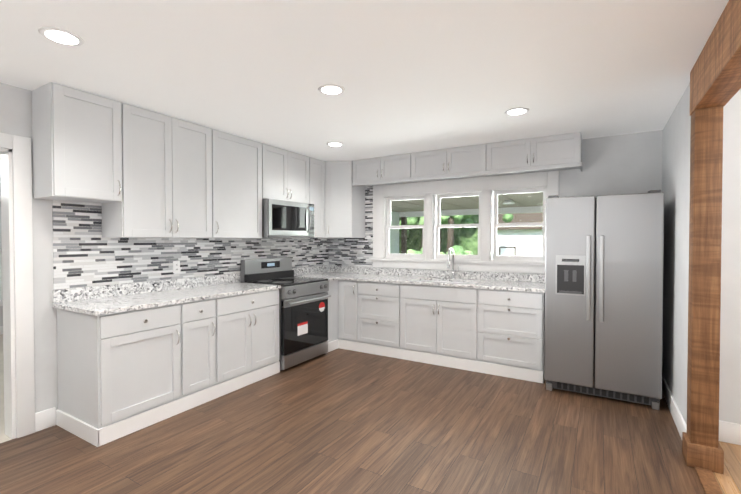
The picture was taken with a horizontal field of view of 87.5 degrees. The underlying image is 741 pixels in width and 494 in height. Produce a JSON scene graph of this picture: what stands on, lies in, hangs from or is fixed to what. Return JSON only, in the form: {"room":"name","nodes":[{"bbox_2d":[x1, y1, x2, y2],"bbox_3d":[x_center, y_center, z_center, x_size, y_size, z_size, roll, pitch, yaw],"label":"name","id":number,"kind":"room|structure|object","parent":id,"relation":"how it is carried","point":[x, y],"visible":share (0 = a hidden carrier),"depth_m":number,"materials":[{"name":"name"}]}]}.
{"room":"kitchen","nodes":[
{"label":"kitchen","id":0,"kind":"room"},
{"bbox_2d":[0,168,2,325],"bbox_3d":[-5.691,0.067,5.340,0.140,2.440,6.200,1,1,31],"label":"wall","id":1,"kind":"structure","parent":0,"point":[1,309],"depth_m":5.67,"materials":[{"name":"grey paint"}]},
{"bbox_2d":[0,196,2,305],"bbox_3d":[-5.755,0.066,5.145,0.090,1.610,1.460,1,1,31],"label":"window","id":2,"kind":"structure","parent":1,"relation":"in","point":[1,302],"depth_m":5.68,"materials":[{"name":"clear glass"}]},
{"bbox_2d":[0,83,57,412],"bbox_3d":[-2.197,0.101,3.273,0.140,2.440,6.200,1,1,31],"label":"wall","id":3,"kind":"structure","parent":0,"point":[15,110],"depth_m":2.81,"materials":[{"name":"grey paint"}]},
{"bbox_2d":[0,133,34,438],"bbox_3d":[-2.726,0.285,2.363,0.160,2.100,1.010,1,1,31],"label":"door frame","id":4,"kind":"structure","parent":3,"relation":"attached to","point":[17,287],"depth_m":2.70,"materials":[{"name":"white wood"}]},
{"bbox_2d":[32,82,127,202],"bbox_3d":[-2.151,-0.729,2.861,0.325,0.761,0.440,1,1,31],"label":"upper cabinet","id":5,"kind":"object","parent":3,"relation":"attached to","point":[78,135],"depth_m":2.73,"materials":[{"name":"paint"}]},
{"bbox_2d":[53,273,239,304],"bbox_3d":[-1.902,0.355,3.599,0.020,0.100,1.723,1,1,31],"label":"backsplash","id":6,"kind":"structure","parent":3,"relation":"attached to","point":[85,293],"depth_m":3.37,"materials":[{"name":"grey stone"}]},
{"bbox_2d":[96,103,219,237],"bbox_3d":[-1.836,-0.600,3.397,0.325,1.036,0.932,1,1,31],"label":"upper cabinet","id":7,"kind":"object","parent":3,"relation":"attached to","point":[136,172],"depth_m":3.27,"materials":[{"name":"paint"}]},
{"bbox_2d":[52,186,372,289],"bbox_3d":[-1.156,-0.363,4.122,0.780,1.520,3.385,1,1,31],"label":"backsplash","id":8,"kind":"structure","parent":3,"relation":"attached to","point":[86,253],"depth_m":3.56,"materials":[{"name":"tile"}]},
{"bbox_2d":[173,261,179,272],"bbox_3d":[-1.851,0.191,3.697,0.008,0.115,0.070,1,1,31],"label":"electrical outlet plate","id":9,"kind":"object","parent":8,"relation":"attached to","point":[176,266],"visible":1,"depth_m":3.69,"materials":[{"name":"white plastic"}]},
{"bbox_2d":[220,131,267,237],"bbox_3d":[-1.472,-0.610,4.012,0.325,1.036,0.762,1,1,31],"label":"upper cabinet","id":10,"kind":"object","parent":3,"relation":"attached to","point":[243,161],"depth_m":3.97,"materials":[{"name":"paint"}]},
{"bbox_2d":[268,145,311,203],"bbox_3d":[-1.109,-0.837,4.621,0.325,0.601,0.795,1,1,31],"label":"upper cabinet","id":11,"kind":"object","parent":3,"relation":"attached to","point":[289,173],"depth_m":4.56,"materials":[{"name":"paint"}]},
{"bbox_2d":[262,198,313,237],"bbox_3d":[-1.052,-0.319,4.596,0.456,0.427,0.779,1,1,31],"label":"microwave","id":12,"kind":"object","parent":11,"relation":"attached to","point":[284,219],"visible":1,"depth_m":4.41,"materials":[{"name":"silver metal"}]},
{"bbox_2d":[312,158,324,237],"bbox_3d":[-0.841,-0.635,5.078,0.325,1.021,0.391,1,1,31],"label":"upper cabinet","id":13,"kind":"object","parent":3,"relation":"attached to","point":[318,166],"depth_m":5.06,"materials":[{"name":"paint"}]},
{"bbox_2d":[0,0,728,167],"bbox_3d":[-0.537,-1.132,2.190,12.200,0.060,6.340,1,1,31],"label":"ceiling","id":14,"kind":"structure","parent":0,"point":[412,76],"depth_m":2.33,"materials":[{"name":"white paint"}]},
{"bbox_2d":[38,27,84,45],"bbox_3d":[-1.611,-1.096,2.024,0.190,0.007,0.190,1,1,31],"label":"recessed light","id":15,"kind":"object","parent":14,"relation":"in","point":[61,36],"visible":1,"depth_m":2.01,"materials":[{"name":"white plastic"}]},
{"bbox_2d":[318,84,344,94],"bbox_3d":[-0.275,-1.107,2.732,0.190,0.007,0.190,1,1,31],"label":"recessed light","id":16,"kind":"object","parent":14,"relation":"in","point":[330,89],"visible":1,"depth_m":2.71,"materials":[{"name":"white plastic"}]},
{"bbox_2d":[327,142,343,146],"bbox_3d":[-0.390,-1.132,4.276,0.190,0.007,0.190,1,1,31],"label":"recessed light","id":17,"kind":"object","parent":14,"relation":"in","point":[335,144],"visible":0.98,"depth_m":4.26,"materials":[{"name":"white plastic"}]},
{"bbox_2d":[505,107,528,114],"bbox_3d":[1.206,-1.114,3.192,0.190,0.007,0.190,1,1,31],"label":"recessed light","id":18,"kind":"object","parent":14,"relation":"in","point":[518,111],"visible":0.96,"depth_m":3.17,"materials":[{"name":"white plastic"}]},
{"bbox_2d":[690,0,740,115],"bbox_3d":[1.102,-0.942,0.758,0.143,0.275,3.860,1,1,31],"label":"header beam","id":19,"kind":"structure","parent":14,"relation":"attached to","point":[715,76],"depth_m":1.93,"materials":[{"name":"brown wood"}]},
{"bbox_2d":[0,334,740,493],"bbox_3d":[-0.501,1.361,2.290,12.200,0.050,6.200,1,1,31],"label":"floor","id":20,"kind":"structure","parent":0,"point":[340,421],"depth_m":2.61,"materials":[{"name":"wood"}]},
{"bbox_2d":[56,301,192,446],"bbox_3d":[-1.901,0.885,3.019,0.620,0.880,0.662,1,1,31],"label":"base cabinet","id":21,"kind":"object","parent":20,"relation":"on","point":[134,357],"depth_m":2.78,"materials":[{"name":"paint"}]},
{"bbox_2d":[53,281,280,316],"bbox_3d":[-1.639,0.424,3.444,0.630,0.032,1.723,1,1,31],"label":"countertop","id":22,"kind":"structure","parent":21,"relation":"on","point":[131,300],"depth_m":3.11,"materials":[{"name":"grey stone"}]},
{"bbox_2d":[193,297,224,407],"bbox_3d":[-1.687,0.879,3.382,0.620,0.880,0.468,1,1,31],"label":"base cabinet","id":23,"kind":"object","parent":20,"relation":"on","point":[208,312],"depth_m":3.30,"materials":[{"name":"paint"}]},
{"bbox_2d":[225,289,279,394],"bbox_3d":[-1.424,0.872,3.826,0.620,0.880,0.851,1,1,31],"label":"base cabinet","id":24,"kind":"object","parent":20,"relation":"on","point":[251,319],"depth_m":3.70,"materials":[{"name":"paint"}]},
{"bbox_2d":[241,257,330,370],"bbox_3d":[-0.956,0.721,4.494,0.714,1.160,0.768,1,1,31],"label":"range","id":25,"kind":"object","parent":20,"relation":"on","point":[303,319],"visible":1,"depth_m":4.34,"materials":[{"name":"silver metal"}]},
{"bbox_2d":[292,265,544,382],"bbox_3d":[0.455,0.794,4.633,3.033,1.010,0.895,1,1,31],"label":"base cabinet","id":26,"kind":"object","parent":20,"relation":"on","point":[492,323],"visible":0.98,"depth_m":4.30,"materials":[{"name":"paint"}]},
{"bbox_2d":[447,248,458,278],"bbox_3d":[0.988,0.200,4.647,0.106,0.375,0.224,1,1,31],"label":"faucet","id":27,"kind":"object","parent":26,"relation":"on","point":[453,270],"visible":0.98,"depth_m":4.71,"materials":[{"name":"silver metal"}]},
{"bbox_2d":[544,190,663,409],"bbox_3d":[2.139,0.425,3.609,0.863,1.780,0.846,1,1,31],"label":"refrigerator","id":28,"kind":"object","parent":20,"relation":"on","point":[604,261],"visible":1,"depth_m":3.27,"materials":[{"name":"grey metal"}]},
{"bbox_2d":[682,106,723,473],"bbox_3d":[2.045,0.253,2.373,0.169,2.165,0.166,1,1,31],"label":"post","id":29,"kind":"object","parent":20,"relation":"on","point":[701,447],"visible":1,"depth_m":2.32,"materials":[{"name":"brown wood"}]},
{"bbox_2d":[694,466,722,493],"bbox_3d":[1.051,1.355,0.731,0.080,0.012,3.698,1,1,31],"label":"trim","id":30,"kind":"structure","parent":20,"relation":"on","point":[708,481],"depth_m":2.19,"materials":[{"name":"brown wood"}]},
{"bbox_2d":[377,130,662,273],"bbox_3d":[1.127,0.076,4.827,4.000,2.440,0.140,1,1,31],"label":"wall","id":31,"kind":"structure","parent":0,"point":[624,164],"depth_m":3.92,"materials":[{"name":"grey paint"}]},
{"bbox_2d":[324,132,582,237],"bbox_3d":[0.673,-0.628,4.695,3.320,1.022,0.528,1,1,31],"label":"upper cabinet","id":32,"kind":"object","parent":31,"relation":"attached to","point":[346,182],"visible":1,"depth_m":4.57,"materials":[{"name":"paint"}]},
{"bbox_2d":[371,171,558,273],"bbox_3d":[1.061,-0.274,4.837,2.350,1.123,0.180,1,1,31],"label":"triple window","id":33,"kind":"structure","parent":31,"relation":"in","point":[487,190],"depth_m":4.75,"materials":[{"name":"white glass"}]},
{"bbox_2d":[662,83,690,424],"bbox_3d":[1.351,0.134,1.174,0.105,2.440,6.200,1,1,31],"label":"wall","id":34,"kind":"structure","parent":0,"point":[676,161],"depth_m":2.98,"materials":[{"name":"grey paint"}]},
{"bbox_2d":[662,374,686,438],"bbox_3d":[2.426,1.255,3.131,0.019,0.135,1.488,1,1,31],"label":"baseboard","id":35,"kind":"structure","parent":34,"relation":"attached to","point":[675,412],"depth_m":2.97,"materials":[{"name":"white wood"}]},
{"bbox_2d":[719,89,740,423],"bbox_3d":[3.975,0.124,1.794,3.780,2.440,0.140,1,1,31],"label":"wall","id":36,"kind":"structure","parent":0,"point":[730,370],"depth_m":2.60,"materials":[{"name":"grey paint"}]},
{"bbox_2d":[719,420,740,444],"bbox_3d":[3.942,1.275,1.742,3.795,0.140,0.015,1,1,31],"label":"baseboard","id":37,"kind":"structure","parent":36,"relation":"attached to","point":[729,432],"depth_m":2.62,"materials":[{"name":"white wood"}]},
{"label":"outside","id":38,"kind":"structure","parent":0,"visible":0},
{"bbox_2d":[399,215,478,254],"bbox_3d":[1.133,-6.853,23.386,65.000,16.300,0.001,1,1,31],"label":"trees","id":39,"kind":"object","parent":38,"point":[462,235],"depth_m":21.35,"materials":[{"name":"green plant"}]},
{"bbox_3d":[6.539,1.284,25.780,52.000,0.050,41.400,1,1,31],"label":"ground","id":40,"kind":"structure","parent":38,"visible":0},
{"bbox_2d":[399,217,417,239],"bbox_3d":[0.052,-1.577,14.915,4.142,6.032,3.520,1,1,31],"label":"tree","id":41,"kind":"object","parent":40,"relation":"on","point":[414,221],"depth_m":14.35,"materials":[{"name":"green plant"}]},
{"bbox_2d":[400,245,472,254],"bbox_3d":[-2.126,0.677,16.380,13.067,1.604,3.123,1,1,31],"label":"tree","id":42,"kind":"object","parent":40,"relation":"on","point":[461,251],"depth_m":13.46,"materials":[{"name":"green plant"}]},
{"bbox_2d":[390,192,542,253],"bbox_3d":[2.329,0.294,6.763,6.300,2.540,4.390,1,1,31],"label":"porch","id":43,"kind":"object","parent":40,"relation":"on","point":[520,199],"depth_m":8.47,"materials":[{"name":"white wood"}]},
{"bbox_2d":[441,214,513,251],"bbox_3d":[2.903,-2.273,13.461,3.677,7.468,3.213,1,1,31],"label":"tree","id":44,"kind":"object","parent":40,"relation":"on","point":[508,219],"depth_m":13.24,"materials":[{"name":"green plant"}]},
{"bbox_2d":[497,213,542,255],"bbox_3d":[6.854,-0.173,15.338,3.650,3.200,3.510,1,1,31],"label":"shed","id":45,"kind":"object","parent":40,"relation":"on","point":[526,246],"depth_m":14.42,"materials":[{"name":"white wood"}]}
]}

